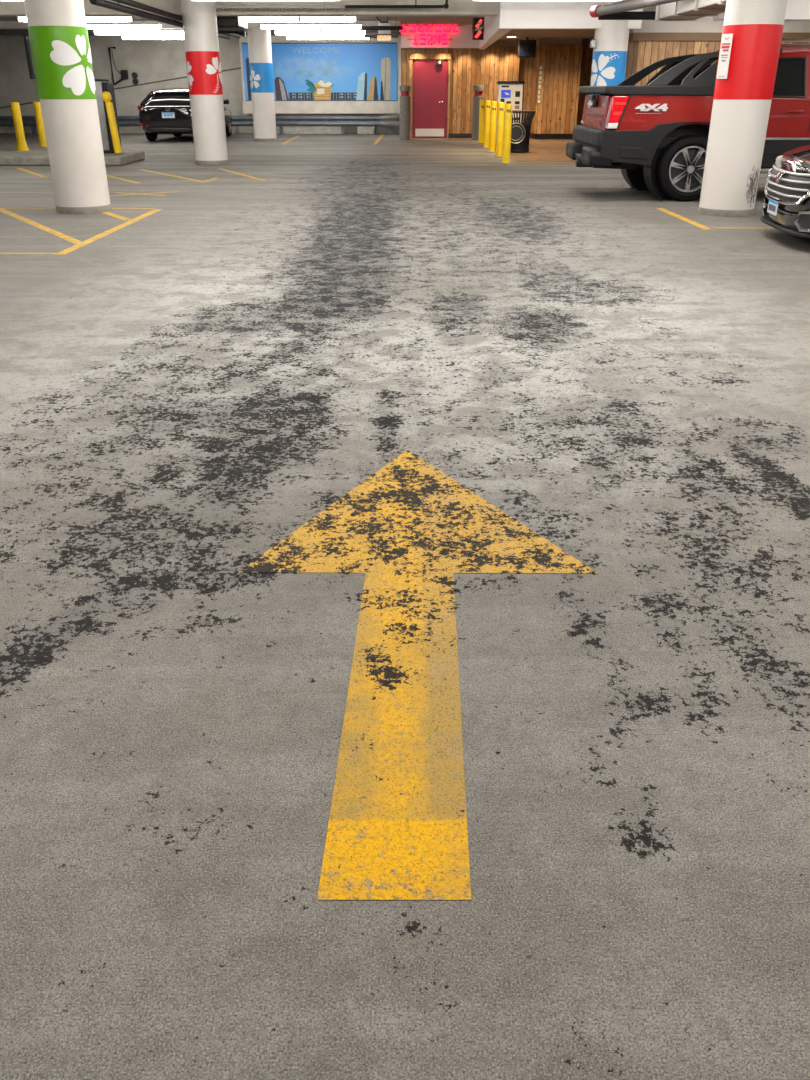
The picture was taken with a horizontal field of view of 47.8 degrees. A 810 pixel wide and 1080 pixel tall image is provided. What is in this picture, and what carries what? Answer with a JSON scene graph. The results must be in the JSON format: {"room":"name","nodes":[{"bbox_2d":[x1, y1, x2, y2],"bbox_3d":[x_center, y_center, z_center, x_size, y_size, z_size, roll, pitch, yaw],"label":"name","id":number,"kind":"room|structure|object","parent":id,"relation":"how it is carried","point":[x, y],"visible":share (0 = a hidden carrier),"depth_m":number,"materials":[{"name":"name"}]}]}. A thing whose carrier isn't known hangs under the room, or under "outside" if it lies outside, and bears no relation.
{"room":"indoor parking garage","nodes":[
{"label":"indoor parking garage","id":0,"kind":"room"},
{"bbox_2d":[24,0,111,213],"bbox_3d":[-3.930,-5.360,10.569,0.654,2.950,0.654,0,26,0],"label":"column","id":1,"kind":"structure","parent":0,"point":[57,29],"depth_m":10.48,"materials":[{"name":"paint"}]},
{"bbox_2d":[23,36,35,78],"bbox_3d":[-4.272,-5.540,10.514,0.065,0.440,0.240,0,26,0],"label":"pipe","id":2,"kind":"object","parent":1,"relation":"attached to","point":[26,38],"visible":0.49,"depth_m":10.43,"materials":[{"name":"black plastic"}]},
{"bbox_2d":[0,36,399,132],"bbox_3d":[-7.550,-14.971,30.025,14.900,2.950,0.300,0,26,0],"label":"wall","id":3,"kind":"structure","parent":0,"point":[158,63],"depth_m":29.76,"materials":[{"name":"concrete"}]},
{"bbox_2d":[108,47,128,84],"bbox_3d":[-9.268,-15.322,29.584,0.535,1.121,0.140,0,26,0],"label":"wall bracket","id":4,"kind":"object","parent":3,"relation":"attached to","point":[124,73],"visible":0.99,"depth_m":29.62,"materials":[{"name":"black metal"}]},
{"bbox_2d":[181,0,228,164],"bbox_3d":[-3.830,-8.793,17.517,0.654,2.950,0.654,0,26,0],"label":"column","id":5,"kind":"structure","parent":0,"point":[203,64],"depth_m":17.30,"materials":[{"name":"paint"}]},
{"bbox_2d":[0,16,484,24],"bbox_3d":[0.000,-7.503,11.351,30.000,0.200,41.000,0,26,0],"label":"ceiling","id":6,"kind":"structure","parent":0,"point":[412,20],"depth_m":23.84,"materials":[{"name":"concrete"}]},
{"bbox_2d":[17,16,26,21],"bbox_3d":[-8.334,-11.368,19.971,0.192,0.095,0.100,0,26,0],"label":"fluorescent light","id":7,"kind":"object","parent":6,"relation":"hanging from","point":[21,18],"depth_m":19.92,"materials":[{"name":"metal"}]},
{"bbox_2d":[85,16,131,21],"bbox_3d":[-6.452,-11.368,19.971,1.004,0.095,0.100,0,26,0],"label":"fluorescent light","id":8,"kind":"object","parent":6,"relation":"hanging from","point":[99,19],"depth_m":19.93,"materials":[{"name":"metal"}]},
{"bbox_2d":[86,17,161,28],"bbox_3d":[-7.200,-12.666,22.363,2.480,0.298,0.100,0,26,0],"label":"fluorescent light","id":9,"kind":"object","parent":6,"relation":"hanging from","point":[89,26],"visible":0.58,"depth_m":22.37,"materials":[{"name":"metal"}]},
{"bbox_2d":[93,30,183,34],"bbox_3d":[-7.200,-13.870,24.802,2.480,0.298,0.100,0,26,0],"label":"fluorescent light","id":10,"kind":"object","parent":6,"relation":"hanging from","point":[97,32],"visible":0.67,"depth_m":24.81,"materials":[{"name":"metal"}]},
{"bbox_2d":[121,35,183,38],"bbox_3d":[-7.200,-15.075,27.241,2.480,0.298,0.100,0,26,0],"label":"fluorescent light","id":11,"kind":"object","parent":6,"relation":"hanging from","point":[123,36],"visible":0.54,"depth_m":27.24,"materials":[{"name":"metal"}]},
{"bbox_2d":[89,0,229,39],"bbox_3d":[-4.410,-10.272,17.791,0.100,0.540,11.000,0,26,0],"label":"pipe","id":12,"kind":"object","parent":6,"relation":"hanging from","point":[103,3],"visible":0.77,"depth_m":15.02,"materials":[{"name":"black metal"}]},
{"bbox_2d":[112,0,240,37],"bbox_3d":[-4.300,-10.312,17.771,0.090,0.450,13.000,0,26,0],"label":"pipe","id":13,"kind":"object","parent":6,"relation":"hanging from","point":[132,3],"visible":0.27,"depth_m":15.50,"materials":[{"name":"black metal"}]},
{"bbox_2d":[0,21,400,28],"bbox_3d":[-7.560,-13.815,24.545,14.880,0.170,0.450,0,26,0],"label":"trim","id":14,"kind":"structure","parent":6,"relation":"attached to","point":[3,24],"depth_m":24.33,"materials":[{"name":"metal"}]},
{"bbox_2d":[217,16,247,36],"bbox_3d":[-3.780,-10.745,18.839,0.880,0.620,1.300,0,26,0],"label":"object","id":15,"kind":"object","parent":6,"relation":"hanging from","point":[225,24],"visible":0.38,"depth_m":18.47,"materials":[{"name":"black plastic"}]},
{"bbox_2d":[216,0,348,10],"bbox_3d":[-2.300,-10.047,17.065,2.480,0.300,0.260,0,26,0],"label":"fluorescent light","id":16,"kind":"object","parent":6,"relation":"hanging from","point":[221,7],"visible":0.95,"depth_m":17.00,"materials":[{"name":"metal"}]},
{"bbox_2d":[247,16,355,21],"bbox_3d":[-2.300,-11.461,19.925,2.480,0.298,0.100,0,26,0],"label":"fluorescent light","id":17,"kind":"object","parent":6,"relation":"hanging from","point":[249,18],"visible":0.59,"depth_m":19.93,"materials":[{"name":"metal"}]},
{"bbox_2d":[260,22,361,28],"bbox_3d":[-2.300,-12.666,22.363,2.480,0.298,0.100,0,26,0],"label":"fluorescent light","id":18,"kind":"object","parent":6,"relation":"hanging from","point":[263,26],"visible":0.82,"depth_m":22.37,"materials":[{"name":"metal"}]},
{"bbox_2d":[274,29,365,34],"bbox_3d":[-2.300,-13.870,24.802,2.480,0.298,0.100,0,26,0],"label":"fluorescent light","id":19,"kind":"object","parent":6,"relation":"hanging from","point":[277,32],"visible":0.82,"depth_m":24.81,"materials":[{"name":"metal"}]},
{"bbox_2d":[286,35,368,38],"bbox_3d":[-2.300,-15.075,27.241,2.480,0.298,0.100,0,26,0],"label":"fluorescent light","id":20,"kind":"object","parent":6,"relation":"hanging from","point":[288,36],"visible":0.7,"depth_m":27.25,"materials":[{"name":"grey paint"}]},
{"bbox_2d":[343,22,402,29],"bbox_3d":[-0.800,-12.950,22.936,1.500,0.295,0.090,0,26,0],"label":"pipe","id":21,"kind":"object","parent":6,"relation":"hanging from","point":[362,27],"visible":0.7,"depth_m":22.95,"materials":[{"name":"black metal"}]},
{"bbox_2d":[362,30,397,35],"bbox_3d":[-0.700,-14.286,25.623,1.000,0.280,0.100,0,26,0],"label":"pipe","id":22,"kind":"object","parent":6,"relation":"hanging from","point":[367,33],"visible":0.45,"depth_m":25.64,"materials":[{"name":"metal"}]},
{"bbox_2d":[364,36,397,37],"bbox_3d":[-0.700,-14.862,26.788,1.000,0.280,0.100,0,26,0],"label":"pipe","id":23,"kind":"object","parent":6,"relation":"hanging from","point":[364,36],"visible":0.23,"depth_m":26.81,"materials":[{"name":"metal"}]},
{"bbox_2d":[376,17,390,33],"bbox_3d":[-0.545,-13.009,23.130,0.370,0.379,0.240,0,26,0],"label":"box","id":24,"kind":"object","parent":6,"relation":"hanging from","point":[382,23],"visible":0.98,"depth_m":23.08,"materials":[{"name":"black plastic"}]},
{"bbox_2d":[377,36,390,40],"bbox_3d":[-0.600,-14.643,26.447,0.400,0.370,0.067,0,26,0],"label":"exit sign","id":25,"kind":"object","parent":6,"relation":"hanging from","point":[379,38],"visible":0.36,"depth_m":26.47,"materials":[{"name":"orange plastic"}]},
{"bbox_2d":[345,0,448,8],"bbox_3d":[-0.148,-9.900,16.747,1.904,0.307,0.090,0,26,0],"label":"pipe","id":26,"kind":"object","parent":6,"relation":"hanging from","point":[445,5],"visible":1,"depth_m":16.78,"materials":[{"name":"black metal"}]},
{"bbox_2d":[247,29,276,140],"bbox_3d":[-3.970,-12.690,25.407,0.654,2.950,0.654,0,26,0],"label":"column","id":27,"kind":"structure","parent":0,"point":[259,40],"depth_m":25.20,"materials":[{"name":"paint"}]},
{"bbox_2d":[239,36,400,100],"bbox_3d":[-2.685,-15.240,29.474,5.130,1.980,0.450,0,26,0],"label":"wall","id":28,"kind":"structure","parent":0,"point":[274,39],"depth_m":28.97,"materials":[{"name":"concrete"}]},
{"bbox_2d":[242,43,396,100],"bbox_3d":[-2.710,-14.981,29.306,4.920,1.665,0.040,0,26,0],"label":"mural","id":29,"kind":"object","parent":28,"relation":"attached to","point":[301,71],"visible":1,"depth_m":29.30,"materials":[{"name":"blue paint"}]},
{"bbox_2d":[242,101,399,113],"bbox_3d":[-2.685,-14.142,29.904,5.130,0.370,0.650,0,26,0],"label":"trim","id":30,"kind":"structure","parent":28,"relation":"attached to","point":[281,107],"depth_m":29.61,"materials":[{"name":"concrete"}]},
{"bbox_2d":[0,133,809,1079],"bbox_3d":[0.000,-4.769,12.702,30.000,0.001,41.000,0,26,0],"label":"floor","id":31,"kind":"structure","parent":0,"point":[185,387],"depth_m":2.57,"materials":[{"name":"concrete"}]},
{"bbox_2d":[10,102,28,150],"bbox_3d":[-9.200,-9.846,21.794,0.300,1.050,0.300,0,26,0],"label":"bollard","id":32,"kind":"object","parent":31,"relation":"on","point":[15,107],"visible":1,"depth_m":21.74,"materials":[{"name":"yellow metal"}]},
{"bbox_2d":[0,253,55,253],"bbox_3d":[-4.835,-2.609,8.326,3.330,0.001,0.060,0,26,0],"label":"painted line","id":33,"kind":"object","parent":31,"relation":"on","point":[0,253],"visible":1,"depth_m":8.31,"materials":[{"name":"yellow paint"}]},
{"bbox_2d":[16,168,46,176],"bbox_3d":[-6.700,-6.575,16.354,1.285,0.001,2.002,0,26,0],"label":"painted line","id":34,"kind":"object","parent":31,"relation":"on","point":[34,173],"visible":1,"depth_m":16.29,"materials":[{"name":"yellow paint"}]},
{"bbox_2d":[33,101,46,147],"bbox_3d":[-9.150,-10.421,22.959,0.204,1.050,0.204,0,26,0],"label":"bollard","id":35,"kind":"object","parent":31,"relation":"on","point":[37,107],"visible":0.85,"depth_m":22.89,"materials":[{"name":"yellow metal"}]},
{"bbox_2d":[0,207,83,243],"bbox_3d":[-4.370,-3.674,10.482,2.543,0.001,3.706,0,26,0],"label":"painted line","id":36,"kind":"object","parent":31,"relation":"on","point":[56,233],"visible":1,"depth_m":9.86,"materials":[{"name":"yellow paint"}]},
{"bbox_2d":[0,151,144,165],"bbox_3d":[-9.990,-7.710,18.470,9.020,0.165,1.850,0,26,0],"label":"traffic island","id":37,"kind":"object","parent":31,"relation":"on","point":[7,158],"visible":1,"depth_m":17.69,"materials":[{"name":"concrete"}]},
{"bbox_2d":[94,79,121,153],"bbox_3d":[-6.130,-8.486,18.338,0.600,1.340,0.540,0,26,0],"label":"ticket machine","id":38,"kind":"object","parent":37,"relation":"on","point":[102,85],"visible":0.47,"depth_m":18.18,"materials":[{"name":"metal"}]},
{"bbox_2d":[102,91,122,153],"bbox_3d":[-5.761,-8.217,18.030,0.281,1.133,0.199,3,26,5],"label":"bollard","id":39,"kind":"object","parent":37,"relation":"on","point":[106,96],"visible":1,"depth_m":17.97,"materials":[{"name":"yellow metal"}]},
{"bbox_2d":[0,208,155,208],"bbox_3d":[-5.555,-4.150,11.446,4.891,0.001,0.170,0,26,0],"label":"painted line","id":40,"kind":"object","parent":31,"relation":"on","point":[0,208],"visible":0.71,"depth_m":11.42,"materials":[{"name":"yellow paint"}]},
{"bbox_2d":[54,209,161,254],"bbox_3d":[-3.090,-3.342,9.810,0.160,0.001,3.452,0,26,0],"label":"painted line","id":41,"kind":"object","parent":31,"relation":"on","point":[129,222],"visible":1,"depth_m":9.46,"materials":[{"name":"yellow paint"}]},
{"bbox_2d":[102,212,131,219],"bbox_3d":[-3.410,-3.818,10.773,0.584,0.001,0.815,0,26,0],"label":"painted line","id":42,"kind":"object","parent":31,"relation":"on","point":[107,213],"visible":1,"depth_m":10.71,"materials":[{"name":"yellow paint"}]},
{"bbox_2d":[107,175,139,182],"bbox_3d":[-4.950,-6.143,15.480,1.584,0.001,2.355,0,26,0],"label":"painted line","id":43,"kind":"object","parent":31,"relation":"on","point":[107,175],"visible":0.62,"depth_m":15.04,"materials":[{"name":"yellow paint"}]},
{"bbox_2d":[117,192,165,195],"bbox_3d":[-3.750,-4.903,12.970,0.836,0.001,0.472,0,26,0],"label":"painted line","id":44,"kind":"object","parent":31,"relation":"on","point":[117,192],"visible":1,"depth_m":12.92,"materials":[{"name":"yellow paint"}]},
{"bbox_2d":[110,191,176,195],"bbox_3d":[-3.750,-4.914,12.992,0.953,0.001,0.723,0,26,0],"label":"painted line","id":45,"kind":"object","parent":31,"relation":"on","point":[174,191],"visible":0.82,"depth_m":13.04,"materials":[{"name":"yellow paint"}]},
{"bbox_2d":[137,169,201,181],"bbox_3d":[-4.070,-6.298,15.794,1.743,0.001,2.555,0,26,0],"label":"painted line","id":46,"kind":"object","parent":31,"relation":"on","point":[137,169],"visible":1,"depth_m":15.73,"materials":[{"name":"yellow paint"}]},
{"bbox_2d":[138,87,232,140],"bbox_3d":[-6.330,-12.518,26.836,2.160,1.375,4.490,1,26,2],"label":"hatchback car","id":47,"kind":"object","parent":31,"relation":"on","point":[165,110],"visible":0.7,"depth_m":24.98,"materials":[{"name":"black paint"}]},
{"bbox_2d":[162,112,173,115],"bbox_3d":[-6.428,-11.544,24.820,0.320,0.095,0.008,1,26,2],"label":"license plate","id":48,"kind":"object","parent":47,"relation":"attached to","point":[163,113],"depth_m":24.81,"materials":[{"name":"metal"}]},
{"bbox_2d":[148,128,191,131],"bbox_3d":[-6.422,-11.257,25.114,1.216,0.120,0.200,1,26,2],"label":"diffuser","id":49,"kind":"object","parent":47,"relation":"attached to","point":[149,129],"depth_m":25.03,"materials":[{"name":"black plastic"}]},
{"bbox_2d":[223,99,229,103],"bbox_3d":[-5.324,-13.033,27.219,0.200,0.130,0.130,1,26,2],"label":"mirror","id":50,"kind":"object","parent":47,"relation":"attached to","point":[225,101],"depth_m":27.17,"materials":[{"name":"black paint"}]},
{"bbox_2d":[144,126,236,133],"bbox_3d":[-7.050,-13.499,30.127,2.900,0.220,0.780,0,26,0],"label":"concrete block","id":51,"kind":"object","parent":31,"relation":"on","point":[234,128],"visible":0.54,"depth_m":30.05,"materials":[{"name":"grey concrete"}]},
{"bbox_2d":[0,114,399,133],"bbox_3d":[-7.325,-13.377,29.438,14.350,0.598,0.244,0,26,0],"label":"guard rail","id":52,"kind":"object","parent":31,"relation":"on","point":[389,121],"visible":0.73,"depth_m":29.34,"materials":[{"name":"grey metal"}]},
{"bbox_2d":[220,168,263,179],"bbox_3d":[-2.880,-6.398,15.996,1.241,0.001,2.489,0,26,0],"label":"painted line","id":53,"kind":"object","parent":31,"relation":"on","point":[220,168],"visible":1,"depth_m":15.91,"materials":[{"name":"yellow paint"}]},
{"bbox_2d":[276,126,341,133],"bbox_3d":[-3.375,-13.499,30.127,2.750,0.220,0.780,0,26,0],"label":"concrete block","id":54,"kind":"object","parent":31,"relation":"on","point":[286,129],"visible":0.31,"depth_m":29.79,"materials":[{"name":"grey concrete"}]},
{"bbox_2d":[357,126,374,133],"bbox_3d":[-1.275,-13.499,30.127,0.550,0.220,0.780,0,26,0],"label":"concrete block","id":55,"kind":"object","parent":31,"relation":"on","point":[360,129],"visible":0.97,"depth_m":29.79,"materials":[{"name":"grey concrete"}]},
{"bbox_2d":[374,135,383,143],"bbox_3d":[-0.765,-11.724,26.777,0.190,0.001,5.202,0,26,0],"label":"painted line","id":56,"kind":"object","parent":31,"relation":"on","point":[381,136],"visible":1,"depth_m":26.47,"materials":[{"name":"yellow paint"}]},
{"bbox_2d":[400,85,409,139],"bbox_3d":[0.000,-12.182,26.105,0.310,1.420,0.310,0,26,0],"label":"post","id":57,"kind":"object","parent":31,"relation":"on","point":[404,98],"visible":1,"depth_m":25.98,"materials":[{"name":"grey metal"}]},
{"bbox_2d":[238,450,596,899],"bbox_3d":[0.040,0.146,2.749,1.120,0.001,2.350,0,26,0],"label":"painted arrow","id":58,"kind":"object","parent":31,"relation":"on","point":[397,829],"visible":1,"depth_m":2.40,"materials":[{"name":"yellow paint"}]},
{"bbox_2d":[410,138,471,139],"bbox_3d":[1.140,-11.825,26.978,2.280,0.006,1.150,0,26,0],"label":"trim","id":59,"kind":"structure","parent":31,"relation":"on","point":[410,138],"depth_m":26.90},
{"bbox_2d":[472,85,483,139],"bbox_3d":[2.080,-12.182,26.105,0.310,1.420,0.310,0,26,0],"label":"post","id":60,"kind":"object","parent":31,"relation":"on","point":[478,94],"visible":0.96,"depth_m":25.95,"materials":[{"name":"grey metal"}]},
{"bbox_2d":[478,99,484,143],"bbox_3d":[2.060,-11.219,24.539,0.174,1.080,0.174,0,26,0],"label":"bollard","id":61,"kind":"object","parent":31,"relation":"on","point":[482,101],"visible":0.95,"depth_m":24.48,"materials":[{"name":"yellow metal"}]},
{"bbox_2d":[483,100,490,147],"bbox_3d":[2.040,-10.280,22.639,0.174,1.080,0.174,0,26,0],"label":"bollard","id":62,"kind":"object","parent":31,"relation":"on","point":[487,102],"visible":0.89,"depth_m":22.58,"materials":[{"name":"yellow metal"}]},
{"bbox_2d":[488,101,496,152],"bbox_3d":[2.030,-9.527,21.114,0.174,1.080,0.174,0,26,0],"label":"bollard","id":63,"kind":"object","parent":31,"relation":"on","point":[493,108],"visible":1,"depth_m":21.06,"materials":[{"name":"yellow metal"}]},
{"bbox_2d":[495,102,504,157],"bbox_3d":[2.040,-8.796,19.635,0.174,1.080,0.174,0,26,0],"label":"bollard","id":64,"kind":"object","parent":31,"relation":"on","point":[501,105],"visible":0.94,"depth_m":19.58,"materials":[{"name":"yellow metal"}]},
{"bbox_2d":[502,104,511,163],"bbox_3d":[2.000,-7.932,17.887,0.174,1.080,0.174,0,26,0],"label":"bollard","id":65,"kind":"object","parent":31,"relation":"on","point":[508,107],"visible":1,"depth_m":17.83,"materials":[{"name":"yellow metal"}]},
{"bbox_2d":[495,136,580,161],"bbox_3d":[5.390,-10.086,23.459,6.220,0.006,11.800,0,26,0],"label":"floor","id":66,"kind":"structure","parent":31,"relation":"on","point":[540,150],"depth_m":21.27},
{"bbox_2d":[496,81,524,133],"bbox_3d":[2.700,-11.071,23.753,0.680,1.500,0.440,0,26,0],"label":"station","id":67,"kind":"object","parent":66,"relation":"on","point":[508,92],"visible":0.54,"depth_m":23.40,"materials":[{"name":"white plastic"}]},
{"bbox_2d":[510,110,535,151],"bbox_3d":[2.630,-9.429,21.107,0.730,0.861,0.730,0,26,0],"label":"litter bin","id":68,"kind":"object","parent":66,"relation":"on","point":[520,132],"visible":0.72,"depth_m":20.89,"materials":[{"name":"black metal"}]},
{"bbox_2d":[656,208,710,228],"bbox_3d":[3.205,-3.729,10.594,0.150,0.001,1.903,0,26,0],"label":"painted line","id":69,"kind":"object","parent":31,"relation":"on","point":[660,209],"visible":1,"depth_m":10.54,"materials":[{"name":"yellow paint"}]},
{"bbox_2d":[566,39,809,201],"bbox_3d":[5.213,-5.705,12.551,5.653,2.002,2.420,0,26,0],"label":"pickup truck","id":70,"kind":"object","parent":31,"relation":"on","point":[656,132],"visible":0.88,"depth_m":11.71,"materials":[{"name":"red paint"}]},
{"bbox_2d":[581,97,585,123],"bbox_3d":[2.703,-6.249,13.271,0.242,0.380,0.205,0,26,0],"label":"tail lamp","id":71,"kind":"object","parent":70,"relation":"attached to","point":[583,116],"depth_m":13.27,"materials":[{"name":"red plastic"}]},
{"bbox_2d":[605,95,628,128],"bbox_3d":[2.703,-5.464,11.682,0.242,0.380,0.205,0,26,0],"label":"tail lamp","id":72,"kind":"object","parent":70,"relation":"attached to","point":[617,106],"depth_m":11.62,"materials":[{"name":"red plastic"}]},
{"bbox_2d":[761,145,809,237],"bbox_3d":[6.048,-3.498,8.464,5.026,1.475,2.260,2,26,4],"label":"car","id":73,"kind":"object","parent":31,"relation":"on","point":[786,205],"visible":1,"depth_m":8.57,"materials":[{"name":"dark red paint"},{"name":"chrome"},{"name":"black plastic"}]},
{"bbox_2d":[765,155,809,205],"bbox_3d":[3.663,-3.440,8.725,0.197,0.415,1.436,2,26,4],"label":"grille","id":74,"kind":"object","parent":73,"relation":"attached to","point":[788,181],"depth_m":8.54,"materials":[{"name":"silver metal"}]},
{"bbox_2d":[798,214,809,228],"bbox_3d":[3.665,-2.858,8.213,0.029,0.170,0.361,-15,30,-28],"label":"fog lamp","id":75,"kind":"object","parent":73,"relation":"on","point":[803,219],"depth_m":8.30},
{"bbox_2d":[401,25,479,47],"bbox_3d":[1.000,-14.366,26.113,2.240,0.570,0.450,0,26,0],"label":"wall","id":76,"kind":"structure","parent":0,"point":[463,39],"depth_m":25.93,"materials":[{"name":"white paint"}]},
{"bbox_2d":[0,29,400,35],"bbox_3d":[-7.560,-14.902,26.724,14.880,0.150,3.320,0,26,0],"label":"trim","id":77,"kind":"structure","parent":76,"relation":"attached to","point":[3,32],"depth_m":26.69,"materials":[{"name":"metal"}]},
{"bbox_2d":[400,24,464,44],"bbox_3d":[0.690,-14.345,25.821,2.000,0.674,0.092,0,26,0],"label":"sign","id":78,"kind":"object","parent":76,"relation":"attached to","point":[403,25],"visible":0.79,"depth_m":25.81,"materials":[{"name":"plastic"}]},
{"bbox_2d":[401,47,518,137],"bbox_3d":[1.600,-13.228,27.094,3.440,2.420,0.300,0,26,0],"label":"wall","id":79,"kind":"structure","parent":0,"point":[471,67],"depth_m":26.71,"materials":[{"name":"brown wood"}]},
{"bbox_2d":[408,54,451,137],"bbox_3d":[0.730,-13.059,26.954,1.260,2.240,0.100,0,26,0],"label":"door frame","id":80,"kind":"structure","parent":79,"relation":"attached to","point":[411,57],"depth_m":26.70,"materials":[{"name":"brown wood"}]},
{"bbox_2d":[413,60,447,137],"bbox_3d":[0.740,-13.002,27.021,1.000,2.080,0.190,0,26,0],"label":"door","id":81,"kind":"structure","parent":79,"relation":"attached to","point":[429,79],"depth_m":26.99,"materials":[{"name":"red paint"}]},
{"bbox_2d":[488,38,590,46],"bbox_3d":[5.310,-14.391,26.491,6.380,0.200,2.150,0,26,0],"label":"wall","id":82,"kind":"structure","parent":0,"point":[541,41],"depth_m":25.56,"materials":[{"name":"paint"}]},
{"bbox_2d":[518,45,592,136],"bbox_3d":[5.910,-13.286,27.009,5.180,2.600,2.200,0,26,0],"label":"wall","id":83,"kind":"structure","parent":0,"point":[566,68],"depth_m":26.20,"materials":[{"name":"brown wood"}]},
{"bbox_2d":[448,133,572,138],"bbox_3d":[4.900,-11.987,27.127,7.200,0.154,1.140,0,26,0],"label":"baseboard","id":84,"kind":"structure","parent":83,"relation":"attached to","point":[450,135],"depth_m":26.64,"materials":[{"name":"black plastic"}]},
{"bbox_2d":[537,65,542,102],"bbox_3d":[3.825,-12.924,25.939,0.110,0.962,0.024,0,26,0],"label":"vertical sign","id":85,"kind":"object","parent":83,"relation":"attached to","point":[540,66],"visible":1,"depth_m":25.93,"materials":[{"name":"beige plastic"}]},
{"bbox_2d":[483,29,629,39],"bbox_3d":[5.250,-12.397,22.206,6.500,0.060,11.600,0,26,0],"label":"ceiling","id":86,"kind":"structure","parent":0,"point":[514,34],"depth_m":23.84,"materials":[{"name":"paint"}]},
{"bbox_2d":[518,37,535,57],"bbox_3d":[3.360,-13.567,25.194,0.480,0.510,0.126,0,26,0],"label":"wall monitor","id":87,"kind":"object","parent":86,"relation":"hanging from","point":[526,48],"visible":0.91,"depth_m":25.16,"materials":[{"name":"black plastic"}]},
{"bbox_2d":[479,0,642,48],"bbox_3d":[3.045,-11.990,21.348,2.610,0.620,10.300,0,26,0],"label":"wall","id":88,"kind":"structure","parent":0,"point":[512,14],"depth_m":16.80,"materials":[{"name":"white paint"}]},
{"bbox_2d":[0,0,498,15],"bbox_3d":[-6.525,-10.235,17.502,16.950,0.350,0.450,0,26,0],"label":"ceiling","id":89,"kind":"structure","parent":88,"relation":"attached to","point":[7,7],"depth_m":17.34,"materials":[{"name":"concrete"}]},
{"bbox_2d":[472,18,483,39],"bbox_3d":[1.931,-13.104,23.457,0.400,0.500,0.135,-5,27,-11],"label":"sign","id":90,"kind":"object","parent":88,"relation":"attached to","point":[477,23],"visible":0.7,"depth_m":23.40,"materials":[{"name":"black plastic"}]},
{"bbox_2d":[590,0,628,94],"bbox_3d":[3.860,-8.749,17.428,0.654,2.950,0.654,0,26,0],"label":"column","id":91,"kind":"structure","parent":0,"point":[609,59],"depth_m":17.00,"materials":[{"name":"paint"}]},
{"bbox_2d":[590,39,595,47],"bbox_3d":[3.500,-9.238,17.030,0.080,0.140,0.120,0,26,0],"label":"sensor box","id":92,"kind":"object","parent":91,"relation":"attached to","point":[593,41],"visible":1,"depth_m":16.98,"materials":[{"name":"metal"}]},
{"bbox_2d":[643,6,655,10],"bbox_3d":[9.680,-9.331,15.886,10.640,0.080,3.350,0,26,0],"label":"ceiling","id":93,"kind":"structure","parent":0,"point":[652,8],"depth_m":16.69,"materials":[{"name":"white paint"}]},
{"bbox_2d":[655,0,726,20],"bbox_3d":[4.255,-7.204,12.112,0.990,0.390,3.700,0,26,0],"label":"air duct","id":94,"kind":"object","parent":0,"point":[684,10],"visible":0.74,"depth_m":12.60,"materials":[{"name":"silver metal"}]},
{"bbox_2d":[589,0,681,19],"bbox_3d":[3.570,-7.780,13.282,1.160,0.205,3.532,0,26,0],"label":"drain pipe","id":95,"kind":"object","parent":94,"relation":"attached to","point":[618,10],"visible":0.9,"depth_m":14.46,"materials":[{"name":"grey metal"}]},
{"bbox_2d":[629,16,809,32],"bbox_3d":[9.680,-9.938,17.566,10.640,0.360,0.300,0,26,0],"label":"wall","id":96,"kind":"structure","parent":0,"point":[704,24],"depth_m":17.47,"materials":[{"name":"white paint"}]},
{"bbox_2d":[625,40,638,85],"bbox_3d":[4.440,-8.767,18.311,0.120,2.200,0.600,0,26,0],"label":"trim","id":97,"kind":"structure","parent":96,"relation":"attached to","point":[632,54],"depth_m":17.90,"materials":[{"name":"brown wood"}]},
{"bbox_2d":[629,32,809,41],"bbox_3d":[9.680,-9.702,17.654,10.640,0.140,0.350,0,26,0],"label":"trim","id":98,"kind":"structure","parent":96,"relation":"attached to","point":[635,36],"depth_m":17.50,"materials":[{"name":"brown wood"}]},
{"bbox_2d":[635,41,809,85],"bbox_3d":[9.750,-8.680,18.159,10.500,2.180,0.250,0,26,0],"label":"planks","id":99,"kind":"object","parent":96,"relation":"attached to","point":[649,52],"visible":0.2,"depth_m":17.64,"materials":[{"name":"brown wood"}]},
{"bbox_2d":[697,0,787,216],"bbox_3d":[3.840,-5.232,10.309,0.654,2.950,0.654,0,26,0],"label":"column","id":100,"kind":"structure","parent":0,"point":[741,106],"depth_m":10.24,"materials":[{"name":"white paint"},{"name":"red paint"},{"name":"concrete"}]},
{"bbox_2d":[716,34,732,78],"bbox_3d":[3.522,-5.329,10.088,0.018,0.440,0.160,-12,29,-23],"label":"sign","id":101,"kind":"object","parent":100,"relation":"attached to","point":[726,42],"visible":1,"depth_m":10.08,"materials":[{"name":"white paper"}]},
{"bbox_2d":[719,37,728,76],"bbox_3d":[3.518,-5.323,10.089,0.010,0.389,0.100,-12,29,-23],"label":"print","id":102,"kind":"object","parent":101,"relation":"attached to","point":[724,50],"depth_m":10.09},
{"bbox_2d":[721,43,729,51],"bbox_3d":[3.518,-5.409,10.046,0.004,0.080,0.120,-12,29,-23],"label":"print","id":103,"kind":"object","parent":101,"relation":"attached to","point":[725,47],"depth_m":10.05},
{"bbox_2d":[713,0,809,20],"bbox_3d":[9.950,-8.478,14.271,10.100,0.640,0.300,0,26,0],"label":"ceiling","id":104,"kind":"structure","parent":0,"point":[796,10],"depth_m":14.24,"materials":[{"name":"white paint"}]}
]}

